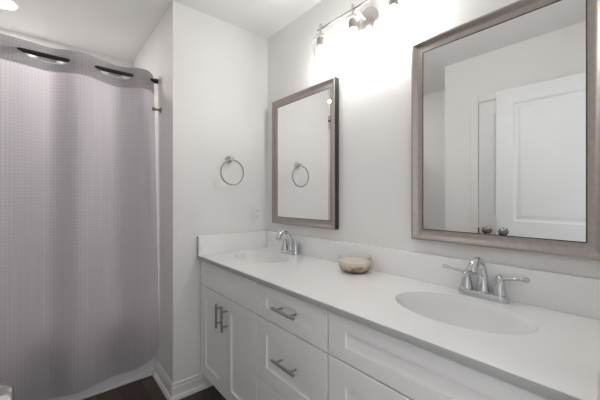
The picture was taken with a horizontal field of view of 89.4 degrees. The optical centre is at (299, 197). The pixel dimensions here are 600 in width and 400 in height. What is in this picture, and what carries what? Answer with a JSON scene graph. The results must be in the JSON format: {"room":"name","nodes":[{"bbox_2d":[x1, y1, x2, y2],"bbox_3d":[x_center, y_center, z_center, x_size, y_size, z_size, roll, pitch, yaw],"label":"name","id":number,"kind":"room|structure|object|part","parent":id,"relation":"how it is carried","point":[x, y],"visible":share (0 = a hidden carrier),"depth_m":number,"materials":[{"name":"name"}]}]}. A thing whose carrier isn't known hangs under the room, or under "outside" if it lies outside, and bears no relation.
{"room":"bathroom","nodes":[
{"label":"bathroom","id":0,"kind":"room"},
{"bbox_2d":[0,28,132,77],"bbox_3d":[-1.820,0.015,2.494,2.398,2.442,0.120,0,0,-40],"label":"wall","id":1,"kind":"structure","parent":0,"point":[112,60],"depth_m":2.38,"materials":[{"name":"paint"}]},
{"bbox_2d":[83,375,225,399],"bbox_3d":[-0.555,1.266,0.997,2.398,0.060,4.040,0,0,-40],"label":"floor","id":2,"kind":"structure","parent":0,"point":[147,388],"depth_m":1.91,"materials":[{"name":"wood"}]},
{"bbox_2d":[47,356,154,399],"bbox_3d":[-1.808,1.021,1.942,1.456,0.430,0.731,0,0,-40],"label":"bathtub","id":3,"kind":"object","parent":2,"relation":"on","point":[148,367],"visible":0.02,"depth_m":1.98,"materials":[{"name":"ceramic"}]},
{"bbox_2d":[201,260,257,399],"bbox_3d":[-0.242,0.814,1.858,0.565,0.844,0.683,0,0,-40],"label":"base cabinet","id":4,"kind":"object","parent":2,"relation":"on","point":[229,314],"visible":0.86,"depth_m":1.65,"materials":[{"name":"paint"}]},
{"bbox_3d":[-0.524,0.842,1.832,0.020,0.563,0.334,0,0,-40],"label":"door","id":5,"kind":"part","parent":4,"relation":"part of","materials":[{"name":"paint"}]},
{"bbox_3d":[-0.461,0.667,1.711,0.040,0.132,0.012,0,0,-40],"label":"handle","id":6,"kind":"part","parent":4,"relation":"part of","materials":[{"name":"silver metal"}]},
{"bbox_3d":[-0.416,0.667,1.657,0.040,0.132,0.012,0,0,-40],"label":"handle","id":7,"kind":"part","parent":4,"relation":"part of","materials":[{"name":"silver metal"}]},
{"bbox_3d":[-0.416,0.479,1.704,0.020,0.150,0.668,0,0,-40],"label":"false drawer","id":8,"kind":"part","parent":4,"relation":"part of","materials":[{"name":"paint"}]},
{"bbox_3d":[-0.307,0.842,1.575,0.020,0.563,0.331,0,0,-40],"label":"door","id":9,"kind":"part","parent":4,"relation":"part of","materials":[{"name":"paint"}]},
{"bbox_2d":[257,283,328,399],"bbox_3d":[0.131,0.814,1.417,0.564,0.844,0.471,0,0,-40],"label":"drawers","id":10,"kind":"object","parent":2,"relation":"on","point":[292,332],"visible":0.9,"depth_m":1.25,"materials":[{"name":"paint"}]},
{"bbox_3d":[-0.046,0.987,1.267,0.020,0.272,0.466,0,0,-40],"label":"drawer","id":11,"kind":"part","parent":10,"relation":"part of","materials":[{"name":"paint"}]},
{"bbox_3d":[-0.061,0.690,1.238,0.040,0.012,0.150,0,0,-40],"label":"handle","id":12,"kind":"part","parent":10,"relation":"part of","materials":[{"name":"silver metal"}]},
{"bbox_3d":[-0.061,0.470,1.238,0.040,0.012,0.150,0,0,-40],"label":"handle","id":13,"kind":"part","parent":10,"relation":"part of","materials":[{"name":"silver metal"}]},
{"bbox_3d":[-0.046,0.479,1.267,0.020,0.150,0.466,0,0,-40],"label":"drawer","id":14,"kind":"part","parent":10,"relation":"part of","materials":[{"name":"paint"}]},
{"bbox_2d":[329,311,550,399],"bbox_3d":[0.512,0.814,0.965,0.565,0.844,0.709,0,0,-40],"label":"base cabinet","id":15,"kind":"object","parent":2,"relation":"on","point":[366,363],"visible":0.78,"depth_m":0.88,"materials":[{"name":"paint"}]},
{"bbox_3d":[0.219,0.842,0.953,0.020,0.563,0.344,0,0,-40],"label":"door","id":16,"kind":"part","parent":15,"relation":"part of","materials":[{"name":"paint"}]},
{"bbox_2d":[197,230,599,399],"bbox_3d":[0.148,0.378,1.412,0.548,0.259,1.872,0,0,-40],"label":"countertop","id":17,"kind":"structure","parent":15,"relation":"on","point":[545,342],"depth_m":1.04,"materials":[{"name":"stone"}]},
{"bbox_2d":[235,251,288,262],"bbox_3d":[-0.240,0.439,1.889,0.290,0.137,0.426,0,0,-40],"label":"basin","id":18,"kind":"object","parent":17,"relation":"in","point":[246,256],"depth_m":2.04,"materials":[{"name":"white ceramic"}]},
{"bbox_2d":[275,230,303,254],"bbox_3d":[-0.098,0.292,1.978,0.144,0.157,0.288,0,0,-40],"label":"faucet","id":19,"kind":"object","parent":17,"relation":"on","point":[291,248],"visible":1,"depth_m":1.97,"materials":[{"name":"silver metal"}]},
{"bbox_3d":[-0.099,0.282,1.977,0.141,0.138,0.045,0,0,-40],"label":"spout","id":20,"kind":"part","parent":19,"relation":"part of","materials":[{"name":"silver metal"}]},
{"bbox_3d":[-0.066,0.358,2.005,0.059,0.024,0.170,0,0,-40],"label":"plate","id":21,"kind":"part","parent":19,"relation":"part of","materials":[{"name":"silver metal"}]},
{"bbox_2d":[395,292,537,334],"bbox_3d":[0.521,0.439,1.003,0.290,0.137,0.426,0,0,-40],"label":"basin","id":22,"kind":"object","parent":17,"relation":"in","point":[470,315],"depth_m":1.08,"materials":[{"name":"white ceramic"}]},
{"bbox_2d":[442,257,529,303],"bbox_3d":[0.646,0.292,1.097,0.144,0.157,0.288,0,0,-40],"label":"faucet","id":23,"kind":"object","parent":17,"relation":"on","point":[477,265],"visible":1,"depth_m":1.10,"materials":[{"name":"silver metal"}]},
{"bbox_3d":[0.610,0.283,1.199,0.086,0.029,0.017,0,0,43],"label":"lever","id":24,"kind":"part","parent":23,"relation":"part of","materials":[{"name":"silver metal"}]},
{"bbox_3d":[0.645,0.282,1.096,0.141,0.138,0.045,0,0,-40],"label":"spout","id":25,"kind":"part","parent":23,"relation":"part of","materials":[{"name":"silver metal"}]},
{"bbox_3d":[0.678,0.358,1.124,0.059,0.024,0.170,0,0,-40],"label":"plate","id":26,"kind":"part","parent":23,"relation":"part of","materials":[{"name":"silver metal"}]},
{"bbox_3d":[0.740,0.283,1.044,0.017,0.029,0.086,0,0,-34],"label":"lever","id":27,"kind":"part","parent":23,"relation":"part of","materials":[{"name":"silver metal"}]},
{"bbox_2d":[0,0,321,61],"bbox_3d":[-0.822,-1.246,1.312,2.398,0.080,3.215,0,0,-40],"label":"ceiling","id":28,"kind":"structure","parent":0,"point":[120,29],"depth_m":2.04,"materials":[{"name":"paint"}]},
{"bbox_2d":[0,0,21,10],"bbox_3d":[-1.840,-1.203,1.868,0.184,0.006,0.184,0,0,-40],"label":"recessed light","id":29,"kind":"object","parent":28,"relation":"in","point":[9,5],"visible":1,"depth_m":1.90,"materials":[{"name":"white plastic"}]},
{"bbox_2d":[133,1,266,399],"bbox_3d":[-0.823,0.015,2.518,0.844,2.442,1.130,0,0,-40],"label":"wall","id":30,"kind":"structure","parent":0,"point":[210,91],"depth_m":2.00,"materials":[{"name":"paint"}]},
{"bbox_2d":[71,372,151,399],"bbox_3d":[-1.578,1.225,1.647,1.434,0.022,0.017,0,0,-40],"label":"trim","id":31,"kind":"structure","parent":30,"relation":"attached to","point":[91,394],"depth_m":1.95,"materials":[{"name":"paint"}]},
{"bbox_2d":[152,107,161,112],"bbox_3d":[-0.960,-0.588,2.027,0.056,0.040,0.040,0,0,-40],"label":"robe hook","id":32,"kind":"object","parent":30,"relation":"attached to","point":[153,108],"visible":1,"depth_m":2.02,"materials":[{"name":"silver metal"}]},
{"bbox_2d":[170,372,212,399],"bbox_3d":[-0.686,1.187,1.915,0.276,0.098,0.030,0,0,-40],"label":"baseboard","id":33,"kind":"structure","parent":30,"relation":"attached to","point":[188,386],"depth_m":1.90,"materials":[{"name":"paint"}]},
{"bbox_2d":[220,156,243,184],"bbox_3d":[-0.473,-0.185,2.071,0.177,0.207,0.066,0,0,-40],"label":"towel ring","id":34,"kind":"object","parent":30,"relation":"attached to","point":[228,159],"visible":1,"depth_m":2.06,"materials":[{"name":"silver metal"}]},
{"bbox_2d":[253,205,261,221],"bbox_3d":[-0.315,0.120,2.240,0.076,0.124,0.010,0,0,-40],"label":"wall outlet","id":35,"kind":"object","parent":30,"relation":"attached to","point":[257,209],"visible":1,"depth_m":2.24,"materials":[{"name":"white plastic"}]},
{"bbox_2d":[267,0,599,278],"bbox_3d":[0.442,0.015,1.581,0.120,2.442,1.995,0,0,-40],"label":"wall","id":36,"kind":"structure","parent":0,"point":[374,76],"depth_m":1.57,"materials":[{"name":"paint"}]},
{"bbox_2d":[272,77,338,229],"bbox_3d":[0.009,-0.253,1.972,0.036,0.872,0.622,0,0,-40],"label":"wall mirror","id":37,"kind":"object","parent":36,"relation":"attached to","point":[305,122],"visible":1,"depth_m":1.92,"materials":[{"name":"silver glass"}]},
{"bbox_2d":[278,88,329,220],"bbox_3d":[0.011,-0.253,1.973,0.007,0.797,0.547,0,0,-40],"label":"mirror glass","id":38,"kind":"object","parent":37,"relation":"attached to","point":[303,118],"depth_m":1.95,"materials":[{"name":"white"}]},
{"bbox_3d":[0.010,-0.253,1.972,0.034,0.872,0.622,0,0,-40],"label":"frame","id":39,"kind":"part","parent":37,"relation":"part of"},
{"bbox_2d":[315,0,399,64],"bbox_3d":[0.288,-0.860,1.546,0.158,0.262,0.566,0,0,-40],"label":"vanity light","id":40,"kind":"object","parent":36,"relation":"attached to","point":[367,20],"visible":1,"depth_m":1.54,"materials":[{"name":"white glass"}]},
{"bbox_2d":[315,24,325,64],"bbox_3d":[0.117,-0.852,1.705,0.102,0.248,0.102,0,0,-40],"label":"shade","id":41,"kind":"object","parent":40,"relation":"attached to","point":[320,55],"depth_m":1.69,"materials":[{"name":"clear glass"}]},
{"bbox_2d":[347,3,358,49],"bbox_3d":[0.267,-0.852,1.528,0.102,0.248,0.102,0,0,-40],"label":"shade","id":42,"kind":"object","parent":40,"relation":"attached to","point":[352,40],"depth_m":1.51,"materials":[{"name":"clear glass"}]},
{"bbox_3d":[0.308,-0.936,1.547,0.091,0.039,0.016,0,0,-40],"label":"arm","id":43,"kind":"part","parent":40,"relation":"part of","materials":[{"name":"silver metal"}]},
{"bbox_2d":[387,0,399,29],"bbox_3d":[0.417,-0.852,1.351,0.102,0.248,0.102,0,0,-40],"label":"shade","id":44,"kind":"object","parent":40,"relation":"attached to","point":[393,19],"depth_m":1.33,"materials":[{"name":"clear glass"}]},
{"bbox_2d":[267,230,599,319],"bbox_3d":[0.348,0.309,1.583,0.020,0.122,1.828,0,0,-40],"label":"backsplash","id":45,"kind":"structure","parent":36,"relation":"attached to","point":[567,293],"depth_m":1.22,"materials":[{"name":"stone"}]},
{"bbox_2d":[411,0,599,259],"bbox_3d":[0.714,-0.250,1.137,0.036,0.872,0.622,0,0,-40],"label":"wall mirror","id":46,"kind":"object","parent":36,"relation":"attached to","point":[505,101],"visible":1,"depth_m":1.08,"materials":[{"name":"silver glass"}]},
{"bbox_3d":[-2.087,0.015,1.045,0.120,2.442,1.750,0,0,-40],"label":"wall","id":47,"kind":"structure","parent":0,"visible":0},
{"bbox_2d":[17,47,157,83],"bbox_3d":[-1.547,-0.805,1.632,1.463,0.034,0.034,0,0,-40],"label":"shower rod","id":48,"kind":"object","parent":47,"relation":"attached to","point":[31,52],"visible":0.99,"depth_m":1.76,"materials":[{"name":"black metal"}]},
{"bbox_2d":[0,33,159,399],"bbox_3d":[-1.515,0.140,1.636,1.399,2.015,0.152,0,0,-40],"label":"shower curtain","id":49,"kind":"object","parent":48,"relation":"hanging from","point":[79,297],"visible":0.95,"depth_m":1.77,"materials":[{"name":"fabric"}]},
{"bbox_3d":[0.274,0.332,1.520,0.171,0.077,0.171,0,0,-40],"label":"glass dish","id":50,"kind":"object","parent":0,"visible":0},
{"bbox_2d":[339,257,370,272],"bbox_3d":[0.274,0.339,1.520,0.159,0.054,0.159,0,0,-40],"label":"sand","id":51,"kind":"object","parent":50,"relation":"in","point":[350,264],"visible":1,"depth_m":1.47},
{"bbox_3d":[0.131,0.015,0.091,2.278,2.442,0.120,0,0,-40],"label":"wall","id":52,"kind":"structure","parent":0,"visible":0},
{"bbox_2d":[0,384,15,399],"bbox_3d":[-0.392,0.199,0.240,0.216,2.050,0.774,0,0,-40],"label":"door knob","id":53,"kind":"object","parent":52,"relation":"in","point":[7,392],"depth_m":0.50,"materials":[{"name":"paint"}]}
]}

